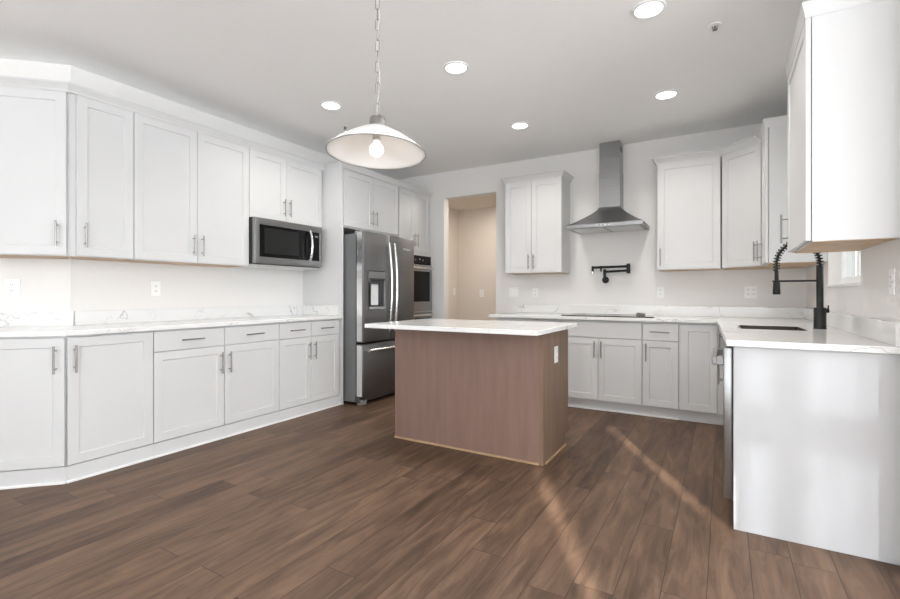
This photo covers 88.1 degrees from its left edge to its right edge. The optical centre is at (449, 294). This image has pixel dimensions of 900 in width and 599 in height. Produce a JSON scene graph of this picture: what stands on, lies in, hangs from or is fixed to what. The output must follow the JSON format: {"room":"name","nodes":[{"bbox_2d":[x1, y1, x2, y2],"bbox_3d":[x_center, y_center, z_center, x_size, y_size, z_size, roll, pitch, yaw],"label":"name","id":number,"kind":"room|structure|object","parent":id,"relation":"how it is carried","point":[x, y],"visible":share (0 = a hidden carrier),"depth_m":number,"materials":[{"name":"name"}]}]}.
{"room":"kitchen","nodes":[
{"label":"kitchen","id":0,"kind":"room"},
{"bbox_2d":[0,58,70,311],"bbox_3d":[-4.764,-0.235,2.784,4.313,2.740,0.120,0,0,-15],"label":"wall","id":1,"kind":"structure","parent":0,"point":[45,284],"depth_m":3.21,"materials":[{"name":"paint"}]},
{"bbox_2d":[4,279,19,295],"bbox_3d":[-2.988,-0.045,3.177,0.090,0.116,0.009,0,0,-14],"label":"wall outlet","id":2,"kind":"object","parent":1,"relation":"attached to","point":[11,286],"visible":1,"depth_m":3.17,"materials":[{"name":"white plastic"}]},
{"bbox_2d":[0,75,70,258],"bbox_3d":[-2.759,-0.802,3.061,0.571,1.115,0.347,0,0,-15],"label":"upper cabinet","id":3,"kind":"object","parent":1,"relation":"attached to","point":[34,112],"visible":0.98,"depth_m":2.96,"materials":[{"name":"paint"}]},
{"bbox_2d":[0,311,72,326],"bbox_3d":[-3.000,0.170,3.174,0.737,0.100,0.006,0,0,-15],"label":"backsplash","id":4,"kind":"structure","parent":1,"relation":"attached to","point":[49,318],"depth_m":3.21,"materials":[{"name":"white stone"}]},
{"bbox_2d":[71,66,393,324],"bbox_3d":[-1.722,-0.235,4.979,0.120,2.740,3.905,0,0,30],"label":"wall","id":5,"kind":"structure","parent":0,"point":[95,285],"depth_m":3.90,"materials":[{"name":"paint"}]},
{"bbox_2d":[68,82,135,260],"bbox_3d":[-2.480,-0.802,3.230,0.347,1.115,0.399,0,0,30],"label":"upper cabinet","id":6,"kind":"object","parent":5,"relation":"attached to","point":[101,125],"visible":1,"depth_m":3.16,"materials":[{"name":"paint"}]},
{"bbox_2d":[151,281,159,295],"bbox_3d":[-2.370,-0.045,3.751,0.009,0.116,0.072,0,0,30],"label":"wall outlet","id":7,"kind":"object","parent":5,"relation":"attached to","point":[155,285],"visible":1,"depth_m":3.75,"materials":[{"name":"white plastic"}]},
{"bbox_2d":[115,104,250,267],"bbox_3d":[-2.141,-0.802,3.807,0.347,1.115,0.939,0,0,30],"label":"upper cabinet","id":8,"kind":"object","parent":5,"relation":"attached to","point":[191,179],"visible":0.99,"depth_m":3.69,"materials":[{"name":"paint"}]},
{"bbox_2d":[74,305,302,324],"bbox_3d":[-2.123,0.170,4.162,0.018,0.100,2.050,0,0,30],"label":"backsplash","id":9,"kind":"structure","parent":5,"relation":"attached to","point":[142,315],"depth_m":3.88,"materials":[{"name":"white stone"}]},
{"bbox_2d":[249,141,323,227],"bbox_3d":[-1.677,-1.025,4.595,0.347,0.670,0.891,0,0,30],"label":"upper cabinet","id":10,"kind":"object","parent":5,"relation":"attached to","point":[283,186],"visible":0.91,"depth_m":4.46,"materials":[{"name":"paint"}]},
{"bbox_2d":[237,217,321,270],"bbox_3d":[-1.657,-0.468,4.533,0.438,0.436,0.800,0,0,30],"label":"microwave","id":11,"kind":"object","parent":10,"relation":"attached to","point":[273,244],"visible":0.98,"depth_m":4.39,"materials":[{"name":"silver metal"}]},
{"bbox_2d":[303,305,338,315],"bbox_3d":[-1.370,0.170,4.919,0.511,0.100,0.016,0,0,30],"label":"backsplash","id":12,"kind":"structure","parent":5,"relation":"attached to","point":[307,309],"depth_m":4.91,"materials":[{"name":"white stone"}]},
{"bbox_2d":[342,162,400,236],"bbox_3d":[-1.099,-1.028,5.320,0.606,0.665,0.995,0,0,30],"label":"upper cabinet","id":13,"kind":"object","parent":5,"relation":"attached to","point":[370,198],"visible":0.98,"depth_m":5.15,"materials":[{"name":"paint"}]},
{"bbox_2d":[0,0,808,179],"bbox_3d":[0.130,-1.665,1.502,12.700,0.120,11.120,0,0,30],"label":"ceiling","id":14,"kind":"structure","parent":0,"point":[583,74],"depth_m":3.20,"materials":[{"name":"paint"}]},
{"bbox_2d":[320,101,341,109],"bbox_3d":[-1.010,-1.600,3.953,0.180,0.010,0.180,0,0,30],"label":"recessed light","id":15,"kind":"object","parent":14,"relation":"in","point":[330,105],"visible":1,"depth_m":3.95,"materials":[{"name":"white paint"}]},
{"bbox_2d":[325,0,425,168],"bbox_3d":[-0.304,-1.086,1.922,0.409,1.037,0.408,0,0,22],"label":"pendant lamp","id":16,"kind":"object","parent":14,"relation":"hanging from","point":[374,145],"visible":1,"depth_m":1.98,"materials":[{"name":"white metal"}]},
{"bbox_2d":[373,135,380,141],"bbox_3d":[-0.302,-0.659,1.926,0.034,0.053,0.037,0,0,30],"label":"bulb socket","id":17,"kind":"object","parent":16,"relation":"attached to","point":[376,138],"depth_m":1.91,"materials":[{"name":"white plastic"}]},
{"bbox_2d":[443,61,468,73],"bbox_3d":[0.043,-1.600,3.291,0.180,0.010,0.180,0,0,30],"label":"recessed light","id":18,"kind":"object","parent":14,"relation":"in","point":[453,67],"visible":1,"depth_m":3.29,"materials":[{"name":"white paint"}]},
{"bbox_2d":[510,122,529,128],"bbox_3d":[0.664,-1.600,4.421,0.180,0.010,0.180,0,0,30],"label":"recessed light","id":19,"kind":"object","parent":14,"relation":"in","point":[517,125],"visible":1,"depth_m":4.42,"materials":[{"name":"white paint"}]},
{"bbox_2d":[632,0,665,18],"bbox_3d":[1.116,-1.600,2.615,0.180,0.010,0.180,0,0,30],"label":"recessed light","id":20,"kind":"object","parent":14,"relation":"in","point":[645,9],"visible":1,"depth_m":2.61,"materials":[{"name":"white paint"}]},
{"bbox_2d":[654,89,677,99],"bbox_3d":[1.734,-1.600,3.737,0.180,0.010,0.180,0,0,30],"label":"recessed light","id":21,"kind":"object","parent":14,"relation":"in","point":[665,94],"visible":1,"depth_m":3.73,"materials":[{"name":"white paint"}]},
{"bbox_2d":[708,22,721,30],"bbox_3d":[1.582,-1.591,2.778,0.072,0.028,0.072,0,0,30],"label":"sprinkler","id":22,"kind":"object","parent":14,"relation":"attached to","point":[715,25],"visible":1,"depth_m":2.77,"materials":[{"name":"white paint"}]},
{"bbox_2d":[0,393,899,598],"bbox_3d":[0.130,1.195,1.502,12.700,0.120,11.120,0,0,30],"label":"floor","id":23,"kind":"structure","parent":0,"point":[328,503],"depth_m":2.28,"materials":[{"name":"brown wood"}]},
{"bbox_2d":[0,336,65,489],"bbox_3d":[-2.654,0.693,2.961,0.598,0.885,0.594,0,0,-15],"label":"base cabinet","id":24,"kind":"object","parent":23,"relation":"on","point":[32,369],"visible":0.97,"depth_m":2.75,"materials":[{"name":"paint"}]},
{"bbox_2d":[66,331,153,483],"bbox_3d":[-2.395,0.693,3.132,0.594,0.885,0.495,0,0,30],"label":"base cabinet","id":25,"kind":"object","parent":23,"relation":"on","point":[109,377],"visible":0.99,"depth_m":2.98,"materials":[{"name":"paint"}]},
{"bbox_2d":[152,326,224,457],"bbox_3d":[-2.135,0.693,3.574,0.594,0.885,0.529,0,0,30],"label":"base cabinet","id":26,"kind":"object","parent":23,"relation":"on","point":[188,363],"visible":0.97,"depth_m":3.42,"materials":[{"name":"paint"}]},
{"bbox_2d":[223,323,279,437],"bbox_3d":[-1.868,0.693,4.027,0.594,0.885,0.522,0,0,30],"label":"base cabinet","id":27,"kind":"object","parent":23,"relation":"on","point":[251,351],"visible":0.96,"depth_m":3.88,"materials":[{"name":"paint"}]},
{"bbox_2d":[277,319,340,421],"bbox_3d":[-1.540,0.693,4.584,0.594,0.885,0.768,0,0,30],"label":"base cabinet","id":28,"kind":"object","parent":23,"relation":"on","point":[308,350],"visible":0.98,"depth_m":4.40,"materials":[{"name":"paint"}]},
{"bbox_2d":[0,305,341,336],"bbox_3d":[-2.303,0.185,3.903,1.182,0.130,2.714,0,0,30],"label":"countertop","id":29,"kind":"structure","parent":28,"relation":"on","point":[49,323],"depth_m":3.50,"materials":[{"name":"white stone"}]},
{"bbox_2d":[303,161,342,404],"bbox_3d":[-1.345,-0.113,4.914,0.595,2.495,0.046,0,0,30],"label":"end panel","id":30,"kind":"object","parent":23,"relation":"on","point":[323,286],"visible":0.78,"depth_m":4.85,"materials":[{"name":"paint"}]},
{"bbox_2d":[343,230,413,405],"bbox_3d":[-0.925,0.242,5.244,0.795,1.785,0.902,0,0,30],"label":"refrigerator","id":31,"kind":"object","parent":23,"relation":"on","point":[378,269],"visible":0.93,"depth_m":4.83,"materials":[{"name":"grey metal"}]},
{"bbox_2d":[397,182,432,255],"bbox_3d":[-0.663,-0.113,6.061,0.606,2.495,0.723,0,0,30],"label":"tall cabinet","id":32,"kind":"object","parent":23,"relation":"on","point":[413,201],"visible":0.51,"depth_m":5.91,"materials":[{"name":"paint"}]},
{"bbox_2d":[414,254,433,319],"bbox_3d":[-0.620,0.140,6.056,0.608,1.310,0.658,0,0,30],"label":"wall oven","id":33,"kind":"object","parent":32,"relation":"in","point":[423,269],"visible":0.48,"depth_m":6.02,"materials":[{"name":"silver metal"}]},
{"bbox_2d":[394,329,567,465],"bbox_3d":[0.241,0.693,3.630,1.233,0.884,0.600,0,0,30],"label":"kitchen island","id":34,"kind":"object","parent":23,"relation":"on","point":[504,396],"visible":0.82,"depth_m":3.33,"materials":[{"name":"brown wood"}]},
{"bbox_2d":[365,318,576,335],"bbox_3d":[0.165,0.235,3.513,1.350,0.030,0.878,0,0,30],"label":"island countertop","id":35,"kind":"structure","parent":34,"relation":"on","point":[446,325],"depth_m":3.28,"materials":[{"name":"white stone"}]},
{"bbox_2d":[554,346,557,362],"bbox_3d":[0.755,0.427,3.301,0.009,0.116,0.072,0,0,30],"label":"wall outlet","id":36,"kind":"object","parent":34,"relation":"attached to","point":[555,347],"visible":1,"depth_m":3.29,"materials":[{"name":"white plastic"}]},
{"bbox_2d":[496,317,558,322],"bbox_3d":[0.947,0.693,5.147,0.699,0.885,0.667,0,0,30],"label":"base cabinet","id":37,"kind":"object","parent":23,"relation":"on","point":[497,318],"visible":0.04,"depth_m":4.89,"materials":[{"name":"paint"}]},
{"bbox_2d":[489,304,899,353],"bbox_3d":[1.314,0.185,3.786,2.854,0.130,2.639,0,0,30],"label":"countertop","id":38,"kind":"structure","parent":37,"relation":"on","point":[844,332],"depth_m":3.24,"materials":[{"name":"white stone"}]},
{"bbox_2d":[561,313,635,316],"bbox_3d":[1.573,0.215,4.812,0.710,0.008,0.510,0,0,30],"label":"cooktop","id":39,"kind":"object","parent":38,"relation":"in","point":[572,314],"visible":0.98,"depth_m":4.71,"materials":[{"name":"black glass"}]},
{"bbox_2d":[636,313,645,317],"bbox_3d":[1.802,0.197,4.393,0.080,0.045,0.064,0,0,30],"label":"packet","id":40,"kind":"object","parent":38,"relation":"on","point":[639,315],"visible":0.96,"depth_m":4.37,"materials":[{"name":"grey plastic"}]},
{"bbox_2d":[738,325,807,330],"bbox_3d":[2.111,0.343,3.068,0.353,0.244,0.428,0,0,30],"label":"sink","id":41,"kind":"object","parent":38,"relation":"in","point":[739,326],"visible":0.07,"depth_m":3.23,"materials":[{"name":"grey metal"}]},
{"bbox_2d":[772,242,829,328],"bbox_3d":[2.262,-0.068,3.009,0.298,0.576,0.072,0,0,30],"label":"kitchen faucet","id":42,"kind":"object","parent":38,"relation":"on","point":[819,313],"visible":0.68,"depth_m":2.95,"materials":[{"name":"black metal"}]},
{"bbox_2d":[559,319,642,414],"bbox_3d":[1.589,0.693,4.769,0.789,0.885,0.667,0,0,30],"label":"base cabinet","id":43,"kind":"object","parent":23,"relation":"on","point":[605,356],"visible":0.8,"depth_m":4.49,"materials":[{"name":"paint"}]},
{"bbox_2d":[642,321,678,419],"bbox_3d":[2.061,0.693,4.492,0.304,0.885,0.667,0,0,30],"label":"base cabinet","id":44,"kind":"object","parent":23,"relation":"on","point":[660,340],"visible":0.98,"depth_m":4.24,"materials":[{"name":"paint"}]},
{"bbox_2d":[679,322,723,424],"bbox_3d":[2.511,0.693,3.981,0.988,0.885,1.089,0,0,30],"label":"base cabinet","id":45,"kind":"object","parent":23,"relation":"on","point":[701,397],"visible":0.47,"depth_m":4.08,"materials":[{"name":"paint"}]},
{"bbox_2d":[718,365,723,383],"bbox_3d":[2.144,0.693,3.049,0.676,0.885,0.889,0,0,30],"label":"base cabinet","id":46,"kind":"object","parent":23,"relation":"on","point":[719,378],"visible":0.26,"depth_m":3.18,"materials":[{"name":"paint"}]},
{"bbox_2d":[712,340,733,501],"bbox_3d":[1.730,0.696,2.422,0.632,0.878,0.596,0,0,30],"label":"dishwasher","id":47,"kind":"object","parent":23,"relation":"on","point":[727,360],"visible":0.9,"depth_m":2.29,"materials":[{"name":"grey metal"}]},
{"bbox_2d":[734,346,899,564],"bbox_3d":[1.633,0.693,2.105,0.599,0.885,0.020,0,0,30],"label":"end panel","id":48,"kind":"object","parent":23,"relation":"on","point":[817,432],"visible":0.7,"depth_m":2.08,"materials":[{"name":"white wood"}]},
{"bbox_2d":[448,208,457,318],"bbox_3d":[-0.234,-0.235,7.094,0.100,2.740,1.250,0,0,30],"label":"wall","id":49,"kind":"structure","parent":0,"point":[452,214],"depth_m":7.46,"materials":[{"name":"paint"}]},
{"bbox_2d":[458,207,495,320],"bbox_3d":[1.078,-0.235,7.105,2.350,2.740,0.100,0,0,30],"label":"wall","id":50,"kind":"structure","parent":0,"point":[476,227],"depth_m":7.43,"materials":[{"name":"paint"}]},
{"bbox_2d":[448,194,495,210],"bbox_3d":[0.736,-1.485,6.523,2.150,0.240,1.250,0,0,30],"label":"ceiling","id":51,"kind":"structure","parent":50,"relation":"attached to","point":[486,201],"depth_m":6.93,"materials":[{"name":"paint"}]},
{"bbox_2d":[399,123,805,318],"bbox_3d":[1.332,-0.235,5.378,4.740,2.740,0.120,0,0,30],"label":"wall","id":52,"kind":"structure","parent":0,"point":[721,288],"depth_m":5.09,"materials":[{"name":"paint"}]},
{"bbox_2d":[509,287,517,296],"bbox_3d":[0.767,-0.025,5.636,0.118,0.116,0.008,0,0,30],"label":"light switch","id":53,"kind":"object","parent":52,"relation":"attached to","point":[513,291],"visible":1,"depth_m":5.63,"materials":[{"name":"white plastic"}]},
{"bbox_2d":[532,288,537,297],"bbox_3d":[1.007,-0.015,5.494,0.072,0.116,0.009,0,0,30],"label":"wall outlet","id":54,"kind":"object","parent":52,"relation":"attached to","point":[534,290],"visible":1,"depth_m":5.49,"materials":[{"name":"white plastic"}]},
{"bbox_2d":[500,170,573,274],"bbox_3d":[0.989,-0.779,5.298,0.740,1.092,0.364,0,0,30],"label":"upper cabinet","id":55,"kind":"object","parent":52,"relation":"attached to","point":[537,206],"visible":1,"depth_m":5.16,"materials":[{"name":"paint"}]},
{"bbox_2d":[567,140,649,233],"bbox_3d":[1.647,-1.137,4.844,0.736,0.934,0.479,0,0,30],"label":"range hood","id":56,"kind":"object","parent":52,"relation":"attached to","point":[610,216],"visible":1,"depth_m":4.87,"materials":[{"name":"silver metal"}]},
{"bbox_2d":[592,263,629,282],"bbox_3d":[1.735,-0.221,5.014,0.396,0.204,0.098,0,0,30],"label":"pot filler","id":57,"kind":"object","parent":52,"relation":"attached to","point":[605,279],"visible":1,"depth_m":5.01,"materials":[{"name":"black metal"}]},
{"bbox_2d":[657,287,663,297],"bbox_3d":[2.173,-0.020,4.808,0.072,0.116,0.009,0,0,30],"label":"wall outlet","id":58,"kind":"object","parent":52,"relation":"attached to","point":[660,290],"visible":1,"depth_m":4.80,"materials":[{"name":"white plastic"}]},
{"bbox_2d":[516,304,805,318],"bbox_3d":[2.005,0.170,4.900,2.794,0.100,0.018,0,0,30],"label":"backsplash","id":59,"kind":"structure","parent":52,"relation":"attached to","point":[708,311],"depth_m":4.73,"materials":[{"name":"white stone"}]},
{"bbox_2d":[652,148,720,271],"bbox_3d":[2.301,-0.779,4.526,0.585,1.092,0.364,0,0,30],"label":"upper cabinet","id":60,"kind":"object","parent":52,"relation":"attached to","point":[688,184],"visible":1,"depth_m":4.39,"materials":[{"name":"paint"}]},
{"bbox_2d":[744,286,756,297],"bbox_3d":[2.849,-0.020,4.410,0.100,0.116,0.009,0,0,30],"label":"wall outlet","id":61,"kind":"object","parent":52,"relation":"attached to","point":[749,291],"visible":1,"depth_m":4.41,"materials":[{"name":"white plastic"}]},
{"bbox_2d":[719,134,813,269],"bbox_3d":[2.761,-0.779,4.099,0.678,1.092,0.631,0,0,30],"label":"upper cabinet","id":62,"kind":"object","parent":52,"relation":"attached to","point":[742,159],"visible":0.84,"depth_m":4.03,"materials":[{"name":"paint"}]},
{"bbox_2d":[806,238,899,322],"bbox_3d":[2.582,-0.235,2.977,0.150,2.740,2.750,0,0,30],"label":"wall","id":63,"kind":"structure","parent":0,"point":[872,299],"depth_m":2.43,"materials":[{"name":"paint"}]},
{"bbox_2d":[756,115,827,265],"bbox_3d":[2.623,-0.779,3.599,0.409,1.092,0.410,0,0,30],"label":"upper cabinet","id":64,"kind":"object","parent":63,"relation":"attached to","point":[773,133],"visible":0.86,"depth_m":3.49,"materials":[{"name":"paint"}]},
{"bbox_2d":[780,0,899,252],"bbox_3d":[1.907,-0.777,2.333,0.359,1.085,0.713,0,0,30],"label":"upper cabinet","id":65,"kind":"object","parent":63,"relation":"attached to","point":[842,67],"visible":1,"depth_m":2.04,"materials":[{"name":"paint"}]},
{"bbox_2d":[826,282,860,287],"bbox_3d":[2.488,-0.057,2.909,0.082,0.020,0.922,0,0,30],"label":"trim","id":66,"kind":"structure","parent":63,"relation":"attached to","point":[852,283],"depth_m":2.82,"materials":[{"name":"white paint"}]},
{"bbox_2d":[841,250,860,282],"bbox_3d":[2.543,-0.540,2.872,0.050,0.950,0.910,0,0,30],"label":"window","id":67,"kind":"structure","parent":63,"relation":"in","point":[846,257],"depth_m":3.22,"materials":[{"name":"white paint"}]},
{"bbox_2d":[804,308,899,346],"bbox_3d":[2.537,0.170,3.067,0.018,0.100,2.600,0,0,30],"label":"backsplash","id":68,"kind":"structure","parent":63,"relation":"attached to","point":[888,332],"depth_m":2.37,"materials":[{"name":"white stone"}]},
{"bbox_2d":[889,268,894,294],"bbox_3d":[1.943,-0.055,2.048,0.009,0.116,0.072,0,0,30],"label":"wall outlet","id":69,"kind":"object","parent":63,"relation":"attached to","point":[891,271],"visible":1,"depth_m":2.03,"materials":[{"name":"white plastic"}]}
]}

